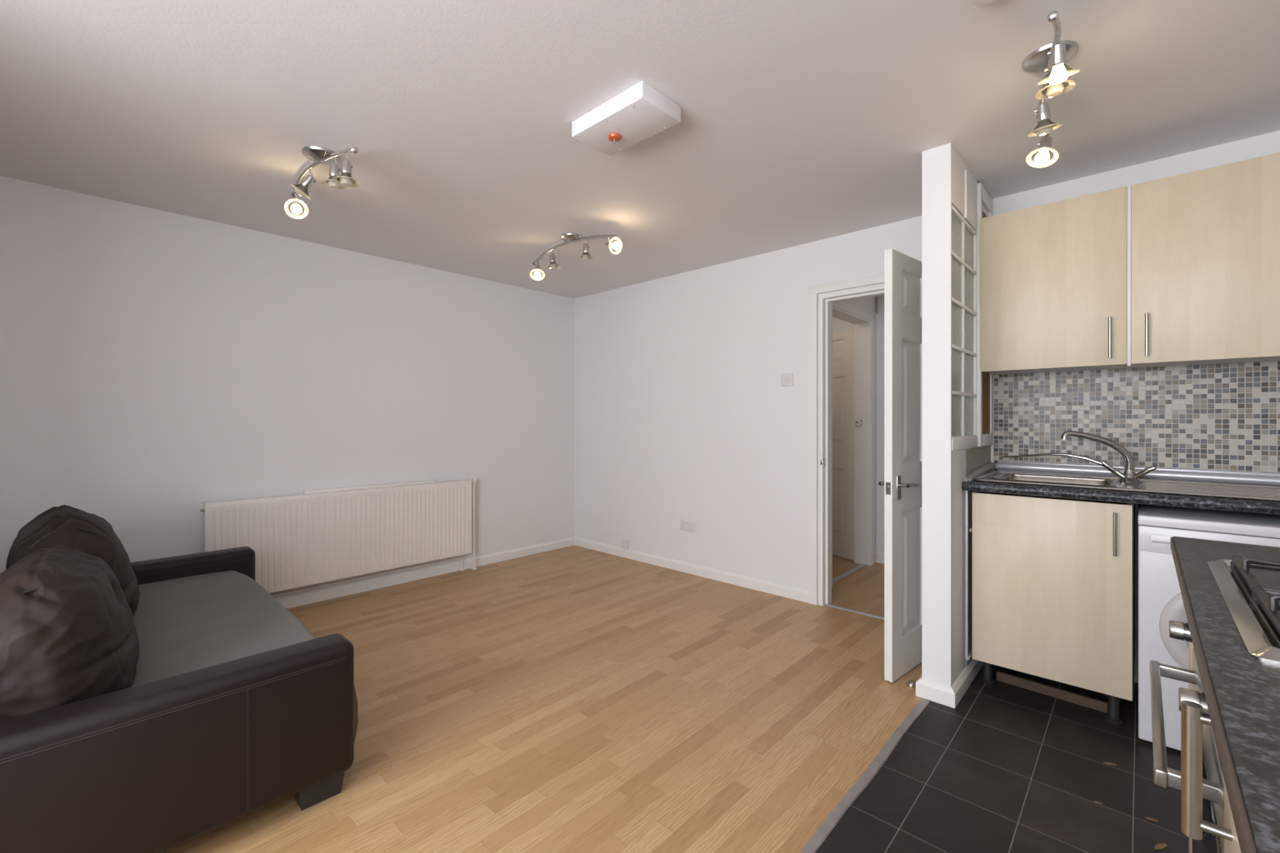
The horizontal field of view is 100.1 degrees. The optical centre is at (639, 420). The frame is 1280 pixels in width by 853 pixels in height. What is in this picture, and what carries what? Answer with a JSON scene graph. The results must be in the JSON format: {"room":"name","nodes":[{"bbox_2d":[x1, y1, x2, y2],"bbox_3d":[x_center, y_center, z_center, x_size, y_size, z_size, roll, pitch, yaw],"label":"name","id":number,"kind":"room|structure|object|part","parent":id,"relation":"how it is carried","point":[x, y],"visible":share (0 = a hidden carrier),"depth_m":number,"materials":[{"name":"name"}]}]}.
{"room":"open-plan living kitchen","nodes":[
{"label":"open-plan living kitchen","id":0,"kind":"room"},
{"bbox_2d":[0,175,574,598],"bbox_3d":[-2.429,0.016,3.340,0.100,2.380,5.350,0,0,43],"label":"wall","id":1,"kind":"structure","parent":0,"point":[157,366],"depth_m":3.26,"materials":[{"name":"paint"}]},
{"bbox_2d":[200,479,472,594],"bbox_3d":[-1.948,0.765,3.708,0.094,0.607,1.709,0,0,43],"label":"radiator","id":2,"kind":"object","parent":1,"relation":"attached to","point":[312,537],"visible":0.92,"depth_m":3.59,"materials":[{"name":"metal"}]},
{"bbox_3d":[-2.507,0.770,3.091,0.062,0.585,0.008,0,0,43],"label":"panel","id":3,"kind":"part","parent":2,"relation":"part of","materials":[{"name":"paint"}]},
{"bbox_2d":[205,480,470,506],"bbox_3d":[-1.938,0.491,3.699,0.060,0.024,1.659,0,0,43],"label":"grille","id":4,"kind":"object","parent":2,"relation":"attached to","point":[409,487],"depth_m":3.63,"materials":[{"name":"metal"}]},
{"bbox_2d":[470,478,477,569],"bbox_3d":[-1.341,0.839,4.331,0.038,0.735,0.036,0,0,43],"label":"pipe","id":5,"kind":"object","parent":2,"relation":"attached to","point":[473,480],"visible":1,"depth_m":4.32,"materials":[{"name":"metal"}]},
{"bbox_2d":[271,557,464,596],"bbox_3d":[-2.208,1.150,3.458,0.027,0.112,2.325,0,0,43],"label":"pipe","id":6,"kind":"object","parent":1,"relation":"attached to","point":[456,558],"visible":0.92,"depth_m":3.78,"materials":[{"name":"metal"}]},
{"bbox_2d":[275,537,574,609],"bbox_3d":[-2.051,1.167,3.659,0.017,0.078,4.133,0,0,43],"label":"baseboard","id":7,"kind":"structure","parent":1,"relation":"attached to","point":[323,594],"depth_m":4.01,"materials":[{"name":"paint"}]},
{"bbox_2d":[0,0,1279,299],"bbox_3d":[-0.137,-1.224,2.293,4.880,0.100,6.950,0,0,43],"label":"ceiling","id":8,"kind":"structure","parent":0,"point":[802,122],"depth_m":2.02,"materials":[{"name":"paint"}]},
{"bbox_2d":[290,145,358,214],"bbox_3d":[-1.405,-1.065,2.363,0.825,0.218,0.147,0,0,37],"label":"ceiling light","id":9,"kind":"object","parent":8,"relation":"attached to","point":[318,155],"visible":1,"depth_m":2.31,"materials":[{"name":"metal"}]},
{"bbox_3d":[-1.656,-1.018,2.582,0.053,0.051,0.047,0,0,43],"label":"bulb","id":10,"kind":"part","parent":9,"relation":"part of","materials":[{"name":"beige glass"}]},
{"bbox_3d":[-1.541,-1.042,2.433,0.047,0.053,0.047,0,0,43],"label":"bulb","id":11,"kind":"part","parent":9,"relation":"part of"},
{"bbox_3d":[-1.406,-1.155,2.363,0.145,0.038,0.145,0,0,43],"label":"ceiling plate","id":12,"kind":"part","parent":9,"relation":"part of","materials":[{"name":"metal"}]},
{"bbox_3d":[-1.302,-1.012,2.286,0.046,0.048,0.046,0,0,43],"label":"bulb","id":13,"kind":"part","parent":9,"relation":"part of","materials":[{"name":"white glass"}]},
{"bbox_3d":[-1.198,-0.980,2.188,0.046,0.048,0.046,0,0,43],"label":"bulb","id":14,"kind":"part","parent":9,"relation":"part of","materials":[{"name":"white glass"}]},
{"bbox_2d":[532,232,619,278],"bbox_3d":[-0.437,-1.064,3.426,0.833,0.220,0.149,0,0,43],"label":"ceiling light","id":15,"kind":"object","parent":8,"relation":"attached to","point":[569,237],"visible":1,"depth_m":3.38,"materials":[{"name":"metal"}]},
{"bbox_3d":[-0.695,-0.989,3.628,0.048,0.053,0.046,0,0,43],"label":"bulb","id":16,"kind":"part","parent":15,"relation":"part of","materials":[{"name":"beige glass"}]},
{"bbox_3d":[-0.571,-1.016,3.533,0.046,0.049,0.046,0,0,43],"label":"bulb","id":17,"kind":"part","parent":15,"relation":"part of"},
{"bbox_3d":[-0.437,-1.155,3.429,0.145,0.038,0.145,0,0,43],"label":"ceiling plate","id":18,"kind":"part","parent":15,"relation":"part of","materials":[{"name":"metal"}]},
{"bbox_3d":[-0.338,-1.022,3.353,0.046,0.048,0.046,0,0,43],"label":"bulb","id":19,"kind":"part","parent":15,"relation":"part of","materials":[{"name":"white glass"}]},
{"bbox_3d":[-0.150,-1.025,3.160,0.051,0.046,0.046,0,0,43],"label":"bulb","id":20,"kind":"part","parent":15,"relation":"part of","materials":[{"name":"beige glass"}]},
{"bbox_2d":[571,80,680,155],"bbox_3d":[-0.058,-1.128,2.058,0.380,0.092,0.211,0,0,43],"label":"ceiling box","id":21,"kind":"object","parent":8,"relation":"attached to","point":[640,112],"visible":1,"depth_m":2.01,"materials":[{"name":"paint"}]},
{"bbox_2d":[875,295,877,313],"bbox_3d":[2.003,-1.039,4.536,0.011,0.270,0.011,0,0,-24],"label":"conduit","id":22,"kind":"object","parent":8,"relation":"attached to","point":[877,296],"visible":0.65,"depth_m":4.53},
{"bbox_2d":[974,0,996,4],"bbox_3d":[0.942,-1.156,1.431,0.100,0.035,0.100,0,0,43],"label":"smoke detector","id":23,"kind":"object","parent":8,"relation":"attached to","point":[982,2],"visible":1,"depth_m":1.46,"materials":[{"name":"white plastic"}]},
{"bbox_2d":[1021,10,1079,164],"bbox_3d":[1.319,-1.062,1.726,0.147,0.223,0.744,0,0,29],"label":"ceiling spotlight","id":24,"kind":"object","parent":8,"relation":"attached to","point":[1049,59],"visible":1,"depth_m":1.69,"materials":[{"name":"metal"}]},
{"bbox_3d":[1.488,-0.978,1.986,0.046,0.052,0.046,0,0,43],"label":"bulb","id":25,"kind":"part","parent":24,"relation":"part of","materials":[{"name":"beige glass"}]},
{"bbox_3d":[1.411,-1.019,1.870,0.046,0.050,0.046,0,0,43],"label":"bulb","id":26,"kind":"part","parent":24,"relation":"part of","materials":[{"name":"white glass"}]},
{"bbox_3d":[1.319,-1.155,1.726,0.145,0.038,0.145,0,0,43],"label":"ceiling plate","id":27,"kind":"part","parent":24,"relation":"part of","materials":[{"name":"metal"}]},
{"bbox_3d":[1.280,-1.025,1.653,0.046,0.049,0.046,0,0,43],"label":"bulb","id":28,"kind":"part","parent":24,"relation":"part of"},
{"bbox_3d":[1.225,-1.012,1.571,0.047,0.052,0.046,0,0,43],"label":"bulb","id":29,"kind":"part","parent":24,"relation":"part of","materials":[{"name":"beige glass"}]},
{"bbox_2d":[161,545,1189,852],"bbox_3d":[-0.137,1.256,2.293,4.880,0.100,6.950,0,0,43],"label":"floor","id":30,"kind":"structure","parent":0,"point":[572,699],"depth_m":2.04,"materials":[{"name":"laminate"}]},
{"bbox_2d":[0,505,358,852],"bbox_3d":[-1.920,0.781,1.978,1.847,0.850,1.155,0,0,43],"label":"sofa","id":31,"kind":"object","parent":30,"relation":"on","point":[155,706],"visible":1,"depth_m":1.46,"materials":[{"name":"leather"}]},
{"bbox_2d":[0,546,139,722],"bbox_3d":[-1.750,0.606,1.610,0.821,0.408,0.372,0,0,43],"label":"cushion","id":32,"kind":"object","parent":31,"relation":"on","point":[68,633],"depth_m":1.40,"materials":[{"name":"leather"}]},
{"bbox_2d":[5,505,139,615],"bbox_3d":[-2.281,0.582,2.164,0.788,0.452,0.373,0,0,43],"label":"cushion","id":33,"kind":"object","parent":31,"relation":"on","point":[68,527],"depth_m":2.02,"materials":[{"name":"leather"}]},
{"bbox_3d":[-1.289,0.913,1.404,0.140,0.417,0.978,0,0,43],"label":"armrest","id":34,"kind":"part","parent":31,"relation":"part of","materials":[{"name":"leather"}]},
{"bbox_3d":[-2.509,0.913,2.597,0.138,0.417,1.055,0,0,43],"label":"armrest","id":35,"kind":"part","parent":31,"relation":"part of","materials":[{"name":"leather"}]},
{"bbox_2d":[832,563,867,583],"bbox_3d":[1.615,1.203,4.193,0.045,0.007,0.780,0,0,43],"label":"threshold strip","id":36,"kind":"object","parent":30,"relation":"on","point":[861,566],"visible":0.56,"depth_m":4.21,"materials":[{"name":"silver metal"}]},
{"bbox_2d":[824,603,884,619],"bbox_3d":[1.490,1.202,3.237,0.773,0.008,0.028,0,0,43],"label":"threshold strip","id":37,"kind":"object","parent":30,"relation":"on","point":[825,604],"visible":0.45,"depth_m":3.36,"materials":[{"name":"silver metal"}]},
{"bbox_2d":[799,698,929,852],"bbox_3d":[-0.247,1.203,0.729,0.038,0.008,4.315,0,0,43],"label":"threshold strip","id":38,"kind":"object","parent":30,"relation":"on","point":[824,830],"visible":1,"depth_m":1.77,"materials":[{"name":"metal"}]},
{"bbox_2d":[905,680,915,688],"bbox_3d":[1.233,1.196,2.436,0.044,0.020,0.044,0,0,43],"label":"door stop","id":39,"kind":"object","parent":30,"relation":"on","point":[909,683],"visible":0.9,"depth_m":2.42,"materials":[{"name":"silver metal"}]},
{"bbox_2d":[996,670,1107,713],"bbox_3d":[1.793,1.186,2.351,0.020,0.040,0.390,0,0,-44],"label":"batten","id":40,"kind":"object","parent":30,"relation":"on","point":[1090,702],"visible":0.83,"depth_m":2.33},
{"bbox_2d":[972,490,1134,725],"bbox_3d":[1.860,0.762,2.414,0.538,0.888,0.586,0,0,43],"label":"base cabinet","id":41,"kind":"object","parent":30,"relation":"on","point":[1053,580],"visible":0.99,"depth_m":2.20,"materials":[{"name":"beige wood"}]},
{"bbox_3d":[1.830,0.439,2.066,0.011,0.166,0.036,0,0,43],"label":"handle","id":42,"kind":"part","parent":41,"relation":"part of","materials":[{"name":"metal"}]},
{"bbox_2d":[961,460,1279,514],"bbox_3d":[2.113,0.265,2.205,1.264,0.102,0.622,0,0,43],"label":"countertop","id":43,"kind":"structure","parent":41,"relation":"on","point":[1190,502],"depth_m":2.23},
{"bbox_3d":[1.659,0.251,2.619,0.036,0.059,0.571,0,0,43],"label":"sealant strip","id":44,"kind":"part","parent":43,"relation":"part of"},
{"bbox_2d":[1002,430,1156,482],"bbox_3d":[1.995,0.159,2.478,0.566,0.222,0.194,0,0,43],"label":"mixer tap","id":45,"kind":"object","parent":43,"relation":"on","point":[1129,475],"visible":0.99,"depth_m":2.37,"materials":[{"name":"silver metal"}]},
{"bbox_3d":[1.984,0.207,2.540,0.043,0.103,0.475,0,0,-38],"label":"arm","id":46,"kind":"part","parent":45,"relation":"part of","materials":[{"name":"silver metal"}]},
{"bbox_3d":[2.041,0.133,2.393,0.273,0.170,0.036,0,0,16],"label":"spout","id":47,"kind":"part","parent":45,"relation":"part of","materials":[{"name":"silver metal"}]},
{"bbox_3d":[2.107,0.220,2.389,0.083,0.073,0.030,0,0,34],"label":"lever","id":48,"kind":"part","parent":45,"relation":"part of","materials":[{"name":"silver metal"}]},
{"bbox_3d":[2.181,0.226,2.317,0.030,0.060,0.076,0,0,-35],"label":"lever","id":49,"kind":"part","parent":45,"relation":"part of","materials":[{"name":"silver metal"}]},
{"bbox_2d":[974,471,1279,503],"bbox_3d":[2.043,0.343,2.257,1.018,0.158,0.508,0,0,43],"label":"sink","id":50,"kind":"object","parent":43,"relation":"in","point":[1269,493],"visible":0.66,"depth_m":2.21,"materials":[{"name":"metal"}]},
{"bbox_3d":[1.873,0.343,2.427,0.441,0.156,0.364,0,0,43],"label":"bowl","id":51,"kind":"part","parent":50,"relation":"part of","materials":[{"name":"metal"}]},
{"bbox_3d":[2.318,0.245,2.409,1.212,0.062,0.044,0,0,43],"label":"upstand strip","id":52,"kind":"part","parent":43,"relation":"part of","materials":[{"name":"silver metal"}]},
{"bbox_2d":[1103,762,1115,765],"bbox_3d":[1.646,1.205,1.879,0.040,0.002,0.011,0,0,10],"label":"flake","id":53,"kind":"object","parent":30,"relation":"on","point":[1107,763],"visible":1,"depth_m":1.88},
{"bbox_2d":[1145,817,1158,821],"bbox_3d":[1.544,1.205,1.618,0.032,0.002,0.009,0,0,22],"label":"flake","id":54,"kind":"object","parent":30,"relation":"on","point":[1148,818],"visible":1,"depth_m":1.62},
{"bbox_2d":[1155,843,1167,849],"bbox_3d":[1.470,1.205,1.514,0.052,0.002,0.015,0,0,-24],"label":"flake","id":55,"kind":"object","parent":30,"relation":"on","point":[1159,847],"visible":1,"depth_m":1.51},
{"bbox_2d":[1150,620,1224,852],"bbox_3d":[1.159,0.704,0.773,0.611,0.765,0.598,0,0,43],"label":"oven","id":56,"kind":"object","parent":30,"relation":"on","point":[1164,777],"visible":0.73,"depth_m":0.85,"materials":[{"name":"silver metal"}]},
{"bbox_3d":[1.115,0.434,1.103,0.038,0.037,0.037,0,0,43],"label":"knob","id":57,"kind":"part","parent":56,"relation":"part of","materials":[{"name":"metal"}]},
{"bbox_3d":[0.967,0.534,0.960,0.075,0.026,0.501,0,0,43],"label":"bow handle","id":58,"kind":"part","parent":56,"relation":"part of","materials":[{"name":"metal"}]},
{"bbox_3d":[0.845,0.430,0.814,0.038,0.037,0.037,0,0,43],"label":"knob","id":59,"kind":"part","parent":56,"relation":"part of","materials":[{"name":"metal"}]},
{"bbox_3d":[0.985,0.801,0.935,0.006,0.430,0.538,0,0,43],"label":"oven glass","id":60,"kind":"part","parent":56,"relation":"part of","materials":[{"name":"black glass"}]},
{"bbox_3d":[0.992,0.782,0.929,0.020,0.588,0.598,0,0,43],"label":"oven door","id":61,"kind":"part","parent":56,"relation":"part of","materials":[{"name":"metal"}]},
{"bbox_2d":[1189,642,1193,852],"bbox_3d":[1.430,0.761,1.014,0.544,0.890,0.118,0,0,43],"label":"end panel","id":62,"kind":"object","parent":30,"relation":"on","point":[1191,646],"visible":0.02,"depth_m":1.20,"materials":[{"name":"beige wood"}]},
{"bbox_2d":[1138,504,1279,750],"bbox_3d":[2.271,0.781,2.006,0.596,0.850,0.601,0,0,43],"label":"washing machine","id":63,"kind":"object","parent":30,"relation":"on","point":[1160,599],"visible":0.39,"depth_m":1.96,"materials":[{"name":"metal"}]},
{"bbox_3d":[1.944,0.448,1.927,0.160,0.053,0.004,0,0,43],"label":"detergent drawer","id":64,"kind":"part","parent":63,"relation":"part of","materials":[{"name":"plastic"}]},
{"bbox_3d":[2.039,0.754,1.834,0.380,0.380,0.022,0,0,43],"label":"porthole door","id":65,"kind":"part","parent":63,"relation":"part of","materials":[{"name":"white plastic"}]},
{"bbox_3d":[2.034,0.754,1.828,0.264,0.264,0.018,0,0,43],"label":"porthole glass","id":66,"kind":"part","parent":63,"relation":"part of","materials":[{"name":"glass"}]},
{"bbox_3d":[2.085,0.441,1.807,0.594,0.094,0.016,0,0,43],"label":"control panel","id":67,"kind":"part","parent":63,"relation":"part of","materials":[{"name":"plastic"}]},
{"bbox_2d":[1180,700,1240,852],"bbox_3d":[0.620,0.697,0.179,0.588,0.758,0.996,0,0,43],"label":"base cabinet","id":68,"kind":"object","parent":30,"relation":"on","point":[1192,718],"visible":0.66,"depth_m":0.67,"materials":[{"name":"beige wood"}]},
{"bbox_2d":[1170,536,1279,852],"bbox_3d":[0.880,0.295,0.414,0.620,0.038,1.794,0,0,43],"label":"countertop","id":69,"kind":"structure","parent":68,"relation":"on","point":[1242,692],"depth_m":0.54,"materials":[{"name":"black stone"}]},
{"bbox_2d":[1206,555,1279,664],"bbox_3d":[1.086,0.253,0.659,0.502,0.046,0.574,0,0,43],"label":"gas hob","id":70,"kind":"object","parent":69,"relation":"in","point":[1249,587],"visible":1,"depth_m":0.79,"materials":[{"name":"metal"}]},
{"bbox_3d":[0.580,0.698,0.489,0.018,0.756,0.594,0,0,43],"label":"door","id":71,"kind":"part","parent":68,"relation":"part of","materials":[{"name":"beige wood"}]},
{"bbox_2d":[832,317,854,333],"bbox_3d":[1.721,0.016,5.189,1.040,2.380,0.060,0,0,43],"label":"wall","id":72,"kind":"structure","parent":0,"point":[838,326],"depth_m":5.01,"materials":[{"name":"paint"}]},
{"bbox_2d":[844,296,875,552],"bbox_3d":[1.558,0.016,4.165,0.120,2.380,1.300,0,0,43],"label":"wall","id":73,"kind":"structure","parent":0,"point":[867,303],"depth_m":4.52,"materials":[{"name":"paint"}]},
{"bbox_2d":[831,301,874,587],"bbox_3d":[1.447,0.156,4.531,0.814,2.100,1.174,0,0,43],"label":"door","id":74,"kind":"structure","parent":73,"relation":"in","point":[863,320],"depth_m":4.51,"materials":[{"name":"paint"}]},
{"bbox_2d":[875,295,884,551],"bbox_3d":[2.455,0.016,4.202,1.140,2.380,0.100,0,0,43],"label":"wall","id":75,"kind":"structure","parent":0,"point":[880,315],"depth_m":4.53,"materials":[{"name":"paint"}]},
{"bbox_2d":[875,550,884,564],"bbox_3d":[2.415,1.156,4.160,1.140,0.100,0.017,0,0,43],"label":"baseboard","id":76,"kind":"structure","parent":75,"relation":"attached to","point":[879,556],"depth_m":4.52,"materials":[{"name":"paint"}]},
{"bbox_2d":[574,130,1279,683],"bbox_3d":[1.107,0.016,3.623,4.680,2.380,0.107,0,0,43],"label":"wall","id":77,"kind":"structure","parent":0,"point":[682,410],"depth_m":3.78,"materials":[{"name":"paint"}]},
{"bbox_2d":[620,539,629,549],"bbox_3d":[-0.133,1.088,4.701,0.077,0.076,0.026,0,0,43],"label":"socket","id":78,"kind":"object","parent":77,"relation":"attached to","point":[624,543],"visible":1,"depth_m":4.68,"materials":[{"name":"white plastic"}]},
{"bbox_2d":[680,519,695,532],"bbox_3d":[0.377,0.835,4.232,0.147,0.086,0.014,0,0,43],"label":"double socket","id":79,"kind":"object","parent":77,"relation":"attached to","point":[685,525],"visible":1,"depth_m":4.23,"materials":[{"name":"white plastic"}]},
{"bbox_2d":[573,536,808,603],"bbox_3d":[0.238,1.167,4.360,2.405,0.078,0.017,0,0,43],"label":"baseboard","id":80,"kind":"structure","parent":77,"relation":"attached to","point":[798,594],"depth_m":4.12,"materials":[{"name":"paint"}]},
{"bbox_2d":[780,373,793,386],"bbox_3d":[0.999,-0.274,3.650,0.086,0.086,0.015,0,0,43],"label":"light switch","id":81,"kind":"object","parent":77,"relation":"attached to","point":[787,379],"visible":1,"depth_m":3.65,"materials":[{"name":"white plastic"}]},
{"bbox_2d":[808,248,921,683],"bbox_3d":[1.227,0.164,2.969,0.940,2.085,0.898,0,0,43],"label":"door","id":82,"kind":"structure","parent":77,"relation":"in","point":[819,306],"depth_m":2.59,"materials":[{"name":"paint"}]},
{"bbox_3d":[1.193,0.276,3.489,0.038,0.060,0.014,0,0,-26],"label":"strike plate","id":83,"kind":"part","parent":82,"relation":"part of","materials":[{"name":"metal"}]},
{"bbox_3d":[1.194,0.301,2.565,0.122,0.022,0.055,0,0,-40],"label":"lever","id":84,"kind":"part","parent":82,"relation":"part of","materials":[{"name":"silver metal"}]},
{"bbox_3d":[1.197,0.313,2.482,0.040,0.110,0.006,0,0,-40],"label":"handle plate","id":85,"kind":"part","parent":82,"relation":"part of","materials":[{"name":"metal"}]},
{"bbox_3d":[1.253,0.301,2.497,0.122,0.022,0.055,0,0,-40],"label":"lever","id":86,"kind":"part","parent":82,"relation":"part of","materials":[{"name":"silver metal"}]},
{"bbox_2d":[980,185,1131,374],"bbox_3d":[1.949,-0.605,2.527,0.540,0.754,0.353,0,0,43],"label":"upper cabinet","id":87,"kind":"object","parent":77,"relation":"attached to","point":[1054,275],"depth_m":2.41,"materials":[{"name":"beige wood"}]},
{"bbox_3d":[1.991,-0.349,2.271,0.011,0.176,0.036,0,0,43],"label":"handle","id":88,"kind":"part","parent":87,"relation":"part of","materials":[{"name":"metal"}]},
{"bbox_3d":[2.156,-0.604,2.361,0.012,0.752,0.312,0,0,43],"label":"filler strip","id":89,"kind":"part","parent":87,"relation":"part of","materials":[{"name":"beige wood"}]},
{"bbox_2d":[1130,152,1279,368],"bbox_3d":[2.361,-0.608,2.143,0.584,0.747,0.353,0,0,43],"label":"upper cabinet","id":90,"kind":"object","parent":77,"relation":"attached to","point":[1205,243],"visible":1,"depth_m":2.10,"materials":[{"name":"beige wood"}]},
{"bbox_3d":[2.073,-0.349,2.194,0.011,0.176,0.036,0,0,43],"label":"handle","id":91,"kind":"part","parent":90,"relation":"part of","materials":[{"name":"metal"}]},
{"bbox_2d":[921,143,990,687],"bbox_3d":[1.548,0.016,2.596,0.118,2.380,0.795,0,0,43],"label":"wall","id":92,"kind":"structure","parent":0,"point":[943,660],"depth_m":2.31,"materials":[{"name":"paint"}]},
{"bbox_2d":[915,659,983,708],"bbox_3d":[1.531,1.169,2.582,0.152,0.075,0.790,0,0,43],"label":"baseboard","id":93,"kind":"structure","parent":92,"relation":"attached to","point":[951,697],"depth_m":2.31,"materials":[{"name":"paint"}]},
{"bbox_2d":[951,205,978,450],"bbox_3d":[1.459,-0.401,2.488,0.096,1.065,0.485,0,0,43],"label":"window","id":94,"kind":"structure","parent":92,"relation":"in","point":[963,236],"depth_m":2.46,"materials":[{"name":"paint"}]},
{"bbox_2d":[965,490,972,666],"bbox_3d":[1.663,0.722,2.629,0.014,0.808,0.501,0,0,43],"label":"end panel","id":95,"kind":"object","parent":92,"relation":"attached to","point":[968,494],"visible":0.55,"depth_m":2.48,"materials":[{"name":"paint"}]},
{"bbox_2d":[963,169,992,446],"bbox_3d":[1.662,-0.519,2.656,0.052,1.301,0.550,0,0,43],"label":"trim","id":96,"kind":"structure","parent":92,"relation":"attached to","point":[983,197],"depth_m":2.63,"materials":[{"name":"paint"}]},
{"bbox_2d":[982,210,989,434],"bbox_3d":[1.760,-0.489,2.739,0.008,1.120,0.217,0,0,43],"label":"trim","id":97,"kind":"structure","parent":92,"relation":"attached to","point":[986,377],"depth_m":2.75,"materials":[{"name":"wood"}]}
]}

